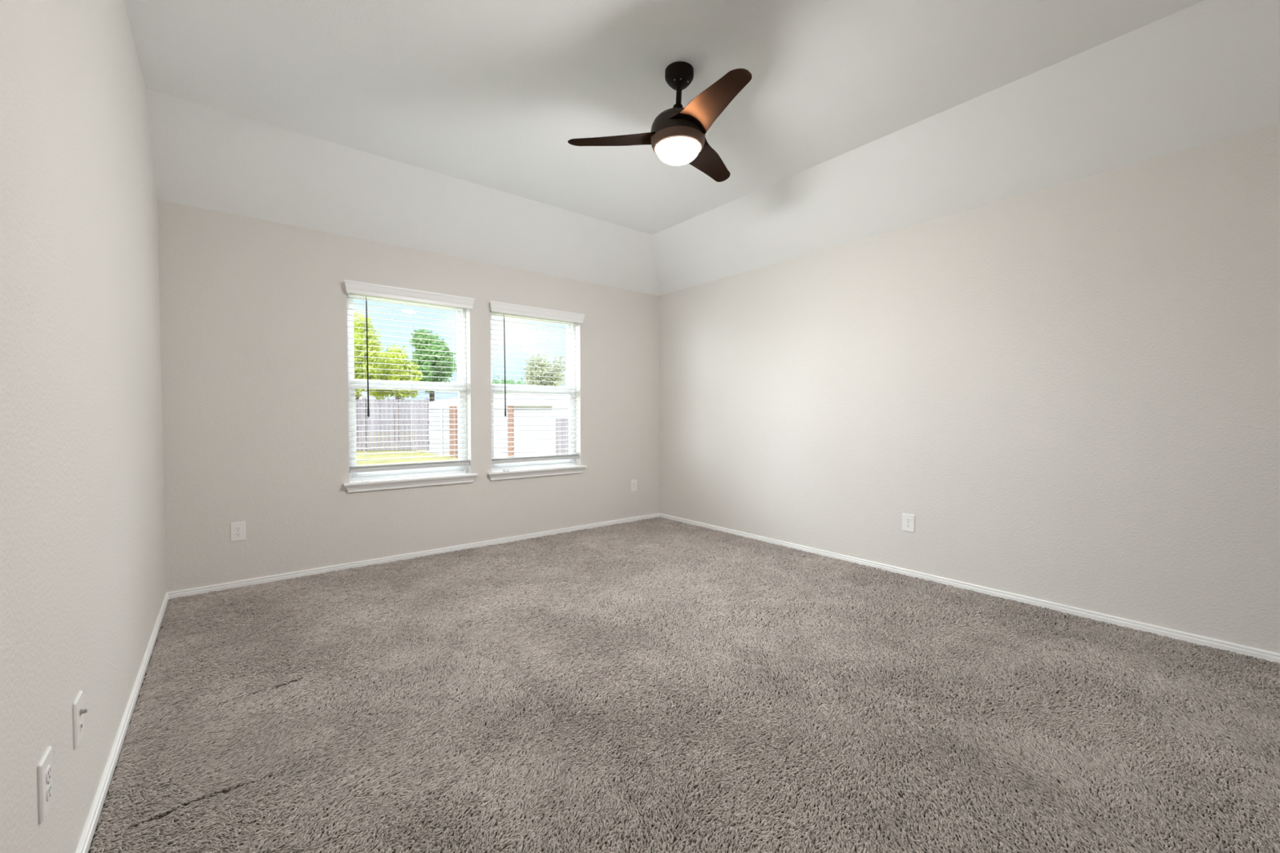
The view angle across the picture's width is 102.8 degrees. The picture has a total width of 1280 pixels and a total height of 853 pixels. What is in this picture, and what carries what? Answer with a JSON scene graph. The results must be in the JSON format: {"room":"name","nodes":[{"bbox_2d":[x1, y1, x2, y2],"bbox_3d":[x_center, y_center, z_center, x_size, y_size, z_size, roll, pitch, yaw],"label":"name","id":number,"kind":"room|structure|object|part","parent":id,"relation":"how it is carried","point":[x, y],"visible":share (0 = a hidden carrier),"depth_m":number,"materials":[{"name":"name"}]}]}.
{"room":"empty bedroom","nodes":[
{"label":"empty bedroom","id":0,"kind":"room"},
{"bbox_2d":[0,0,166,852],"bbox_3d":[-1.175,-0.261,0.824,0.160,2.991,5.767,-1,2,-39],"label":"wall","id":1,"kind":"structure","parent":0,"point":[83,590],"depth_m":1.31,"materials":[{"name":"paint"}]},
{"bbox_2d":[36,745,53,824],"bbox_3d":[-1.248,0.751,1.075,0.009,0.124,0.083,-1,2,-39],"label":"power outlet","id":2,"kind":"object","parent":1,"relation":"attached to","point":[45,766],"visible":1,"depth_m":1.06,"materials":[{"name":"white plastic"}]},
{"bbox_2d":[45,764,51,782],"bbox_3d":[-1.246,0.732,1.076,0.003,0.029,0.034,-1,2,-39],"label":"socket","id":3,"kind":"object","parent":2,"relation":"attached to","point":[48,767],"depth_m":1.07,"materials":[{"name":"grey plastic"}]},
{"bbox_2d":[45,782,52,801],"bbox_3d":[-1.246,0.770,1.077,0.003,0.029,0.034,-1,2,-39],"label":"socket","id":4,"kind":"object","parent":2,"relation":"attached to","point":[48,785],"depth_m":1.07,"materials":[{"name":"grey plastic"}]},
{"bbox_2d":[72,690,87,750],"bbox_3d":[-1.434,0.750,1.313,0.018,0.118,0.083,-1,2,-39],"label":"cable wall plate","id":5,"kind":"object","parent":1,"relation":"attached to","point":[78,712],"visible":1,"depth_m":1.30,"materials":[{"name":"white plastic"}]},
{"bbox_2d":[75,592,168,852],"bbox_3d":[-1.106,1.095,0.909,0.012,0.046,5.767,-1,2,-39],"label":"baseboard","id":6,"kind":"structure","parent":1,"relation":"attached to","point":[87,834],"depth_m":1.69,"materials":[{"name":"white paint"}]},
{"bbox_2d":[157,200,658,592],"bbox_3d":[-1.407,-0.128,4.448,4.342,2.560,0.160,-1,2,-39],"label":"wall","id":7,"kind":"structure","parent":0,"point":[254,333],"depth_m":3.63,"materials":[{"name":"paint"}]},
{"bbox_2d":[230,521,245,542],"bbox_3d":[-2.643,0.691,3.360,0.079,0.124,0.009,-1,2,-39],"label":"power outlet","id":8,"kind":"object","parent":7,"relation":"attached to","point":[237,530],"visible":1,"depth_m":3.36,"materials":[{"name":"white plastic"}]},
{"bbox_2d":[235,532,241,537],"bbox_3d":[-2.641,0.711,3.358,0.034,0.029,0.003,-1,2,-39],"label":"socket","id":9,"kind":"object","parent":8,"relation":"attached to","point":[237,534],"depth_m":3.36,"materials":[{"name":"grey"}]},
{"bbox_2d":[235,526,241,531],"bbox_3d":[-2.641,0.672,3.357,0.034,0.029,0.003,-1,2,-39],"label":"socket","id":10,"kind":"object","parent":8,"relation":"attached to","point":[237,528],"depth_m":3.36,"materials":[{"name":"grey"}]},
{"bbox_2d":[342,294,478,493],"bbox_3d":[-1.819,-0.282,4.074,0.994,1.524,0.200,-1,2,-39],"label":"window","id":11,"kind":"structure","parent":7,"relation":"in","point":[416,477],"depth_m":4.08,"materials":[{"name":"white plastic"}]},
{"bbox_3d":[-1.872,-0.669,4.130,0.850,0.693,0.023,-1,2,-39],"label":"sash","id":12,"kind":"part","parent":11,"relation":"part of","materials":[{"name":"white plastic"}]},
{"bbox_3d":[-1.854,0.010,4.124,0.850,0.736,0.024,-1,2,-39],"label":"sash","id":13,"kind":"part","parent":11,"relation":"part of","materials":[{"name":"white plastic"}]},
{"bbox_2d":[344,280,475,472],"bbox_3d":[-1.793,-0.364,4.042,0.958,1.405,0.124,-1,2,-39],"label":"window blind","id":14,"kind":"object","parent":11,"relation":"attached to","point":[353,287],"visible":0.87,"depth_m":4.00,"materials":[{"name":"white paint"}]},
{"bbox_3d":[-1.815,0.325,4.084,0.898,0.025,0.052,-1,2,-39],"label":"rail","id":15,"kind":"part","parent":14,"relation":"part of","materials":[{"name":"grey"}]},
{"bbox_3d":[-1.816,-0.332,4.069,0.675,1.315,0.043,-1,2,-39],"label":"ladder cord","id":16,"kind":"part","parent":14,"relation":"part of","materials":[{"name":"white fabric"}]},
{"bbox_3d":[-1.799,0.416,4.066,0.994,0.018,0.140,-1,2,-39],"label":"sill","id":17,"kind":"part","parent":11,"relation":"part of","materials":[{"name":"white paint"}]},
{"bbox_2d":[168,513,658,599],"bbox_3d":[-1.351,1.016,4.407,4.022,0.046,0.012,-1,2,-39],"label":"baseboard","id":18,"kind":"structure","parent":7,"relation":"attached to","point":[205,589],"depth_m":3.90,"materials":[{"name":"white paint"}]},
{"bbox_2d":[487,312,586,480],"bbox_3d":[-0.970,-0.299,4.758,0.993,1.524,0.200,-1,2,-39],"label":"window","id":19,"kind":"structure","parent":7,"relation":"in","point":[556,467],"depth_m":4.83,"materials":[{"name":"white plastic"}]},
{"bbox_3d":[-1.023,-0.686,4.814,0.849,0.693,0.023,-1,2,-39],"label":"sash","id":20,"kind":"part","parent":19,"relation":"part of","materials":[{"name":"white plastic"}]},
{"bbox_3d":[-1.005,-0.007,4.808,0.849,0.736,0.024,-1,2,-39],"label":"sash","id":21,"kind":"part","parent":19,"relation":"part of","materials":[{"name":"white plastic"}]},
{"bbox_3d":[-0.950,0.399,4.751,0.993,0.018,0.140,-1,2,-39],"label":"sill","id":22,"kind":"part","parent":19,"relation":"part of","materials":[{"name":"white paint"}]},
{"bbox_2d":[489,300,585,463],"bbox_3d":[-0.944,-0.381,4.726,0.957,1.405,0.124,-1,2,-39],"label":"window blind","id":23,"kind":"object","parent":19,"relation":"attached to","point":[500,308],"visible":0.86,"depth_m":4.67,"materials":[{"name":"white paint"}]},
{"bbox_3d":[-0.967,-0.348,4.753,0.674,1.315,0.043,-1,2,-39],"label":"ladder cord","id":24,"kind":"part","parent":23,"relation":"part of","materials":[{"name":"white fabric"}]},
{"bbox_3d":[-0.966,0.308,4.768,0.897,0.025,0.052,-1,2,-39],"label":"rail","id":25,"kind":"part","parent":23,"relation":"part of","materials":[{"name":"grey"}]},
{"bbox_2d":[631,479,636,491],"bbox_3d":[-0.065,0.628,5.438,0.079,0.124,0.009,-1,2,-39],"label":"power outlet","id":26,"kind":"object","parent":7,"relation":"attached to","point":[633,482],"visible":1,"depth_m":5.43,"materials":[{"name":"white plastic"}]},
{"bbox_2d":[88,521,1279,852],"bbox_3d":[0.455,1.155,2.170,4.342,0.134,6.087,-1,2,-39],"label":"floor","id":27,"kind":"structure","parent":0,"point":[224,792],"depth_m":1.71,"materials":[{"name":"grey carpet"}]},
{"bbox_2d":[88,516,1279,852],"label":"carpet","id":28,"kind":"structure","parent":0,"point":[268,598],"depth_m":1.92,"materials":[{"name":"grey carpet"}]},
{"bbox_2d":[124,0,1279,295],"bbox_3d":[0.451,-1.673,2.105,4.342,0.631,6.087,-1,2,-39],"label":"ceiling","id":29,"kind":"structure","parent":0,"point":[440,126],"depth_m":2.80,"materials":[{"name":"paint"}]},
{"bbox_2d":[567,61,751,182],"bbox_3d":[0.286,-1.575,2.576,0.971,0.449,0.955,-1,2,-39],"label":"ceiling fan","id":30,"kind":"object","parent":29,"relation":"hanging from","point":[677,135],"visible":1,"depth_m":2.52,"materials":[{"name":"brown metal"}]},
{"bbox_3d":[-0.116,-1.476,2.609,0.511,0.044,0.193,0,1,-2],"label":"blade","id":31,"kind":"part","parent":30,"relation":"part of","materials":[{"name":"brown wood"}]},
{"bbox_3d":[0.193,-1.382,2.603,0.215,0.062,0.215,-1,2,-39],"label":"lamp shade","id":32,"kind":"part","parent":30,"relation":"part of","materials":[{"name":"white glass"}]},
{"bbox_3d":[0.354,-1.482,2.865,0.193,0.044,0.511,1,1,28],"label":"blade","id":33,"kind":"part","parent":30,"relation":"part of","materials":[{"name":"brown wood"}]},
{"bbox_3d":[0.341,-1.470,2.330,0.193,0.044,0.511,-1,2,-32],"label":"blade","id":34,"kind":"part","parent":30,"relation":"part of","materials":[{"name":"brown wood"}]},
{"bbox_2d":[658,123,1279,653],"bbox_3d":[2.081,-0.110,3.454,0.160,2.560,5.767,-1,2,-39],"label":"wall","id":35,"kind":"structure","parent":0,"point":[1070,391],"depth_m":3.02,"materials":[{"name":"paint"}]},
{"bbox_2d":[902,513,915,533],"bbox_3d":[1.883,0.677,3.584,0.009,0.124,0.083,-1,2,-39],"label":"power outlet","id":36,"kind":"object","parent":35,"relation":"attached to","point":[908,520],"visible":1,"depth_m":3.58,"materials":[{"name":"white plastic"}]},
{"bbox_2d":[658,513,1279,663],"bbox_3d":[2.016,1.033,3.426,0.012,0.046,5.767,-1,2,-39],"label":"baseboard","id":37,"kind":"structure","parent":35,"relation":"attached to","point":[1270,656],"depth_m":3.02,"materials":[{"name":"white paint"}]},
{"label":"outside","id":38,"kind":"structure","parent":0,"visible":0},
{"bbox_2d":[355,431,458,466],"bbox_3d":[-11.924,0.819,38.221,90.000,0.850,65.563,-1,2,-39],"label":"ground","id":39,"kind":"structure","parent":38,"point":[424,453],"depth_m":15.39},
{"bbox_2d":[353,311,386,444],"bbox_3d":[-11.624,-2.008,20.881,2.108,5.567,2.320,0,1,20],"label":"tree","id":40,"kind":"object","parent":39,"relation":"on","point":[362,366],"visible":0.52,"depth_m":20.85,"materials":[{"name":"green plant"}]},
{"bbox_2d":[355,398,429,451],"bbox_3d":[-11.538,-0.053,17.547,8.316,1.840,0.155,0,1,-4],"label":"fence","id":41,"kind":"object","parent":39,"relation":"on","point":[362,415],"visible":0.23,"depth_m":17.77,"materials":[{"name":"grey wood"}]},
{"bbox_3d":[-9.528,-0.059,17.660,0.090,1.840,0.090,0,1,-4],"label":"post","id":42,"kind":"part","parent":41,"relation":"part of","materials":[{"name":"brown wood"}]},
{"bbox_3d":[-7.434,-0.065,17.812,0.090,1.840,0.090,0,1,-4],"label":"post","id":43,"kind":"part","parent":41,"relation":"part of","materials":[{"name":"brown wood"}]},
{"bbox_2d":[365,344,422,439],"bbox_3d":[-10.986,-1.480,22.959,2.299,4.415,2.202,1,1,26],"label":"tree","id":44,"kind":"object","parent":39,"relation":"on","point":[401,374],"visible":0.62,"depth_m":22.48,"materials":[{"name":"green plant"}]},
{"bbox_2d":[408,328,457,401],"bbox_3d":[-10.157,-1.636,25.218,2.322,6.316,2.774,-1,1,-22],"label":"tree","id":45,"kind":"object","parent":39,"relation":"on","point":[438,375],"visible":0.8,"depth_m":24.46,"materials":[{"name":"green plant"}]},
{"bbox_2d":[406,393,568,458],"bbox_3d":[-5.318,-0.001,23.954,8.549,3.118,6.260,0,1,0],"label":"house","id":46,"kind":"structure","parent":39,"relation":"on","point":[448,411],"depth_m":21.00,"materials":[{"name":"white"}]},
{"bbox_3d":[-3.160,0.598,20.993,0.606,1.850,0.032,0,1,0],"label":"door","id":47,"kind":"part","parent":46,"relation":"part of","materials":[{"name":"white wood"}]},
{"bbox_2d":[492,375,525,393],"bbox_3d":[-10.921,-1.554,42.007,5.820,5.388,5.481,0,1,-2],"label":"tree","id":48,"kind":"object","parent":39,"relation":"on","point":[513,382],"visible":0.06,"depth_m":41.62,"materials":[{"name":"green plant"}]},
{"bbox_2d":[522,352,565,386],"bbox_3d":[-5.959,-1.717,31.966,2.655,6.158,2.524,-1,1,-19],"label":"tree","id":49,"kind":"object","parent":39,"relation":"on","point":[544,380],"visible":0.72,"depth_m":31.48,"materials":[{"name":"green plant"}]}
]}

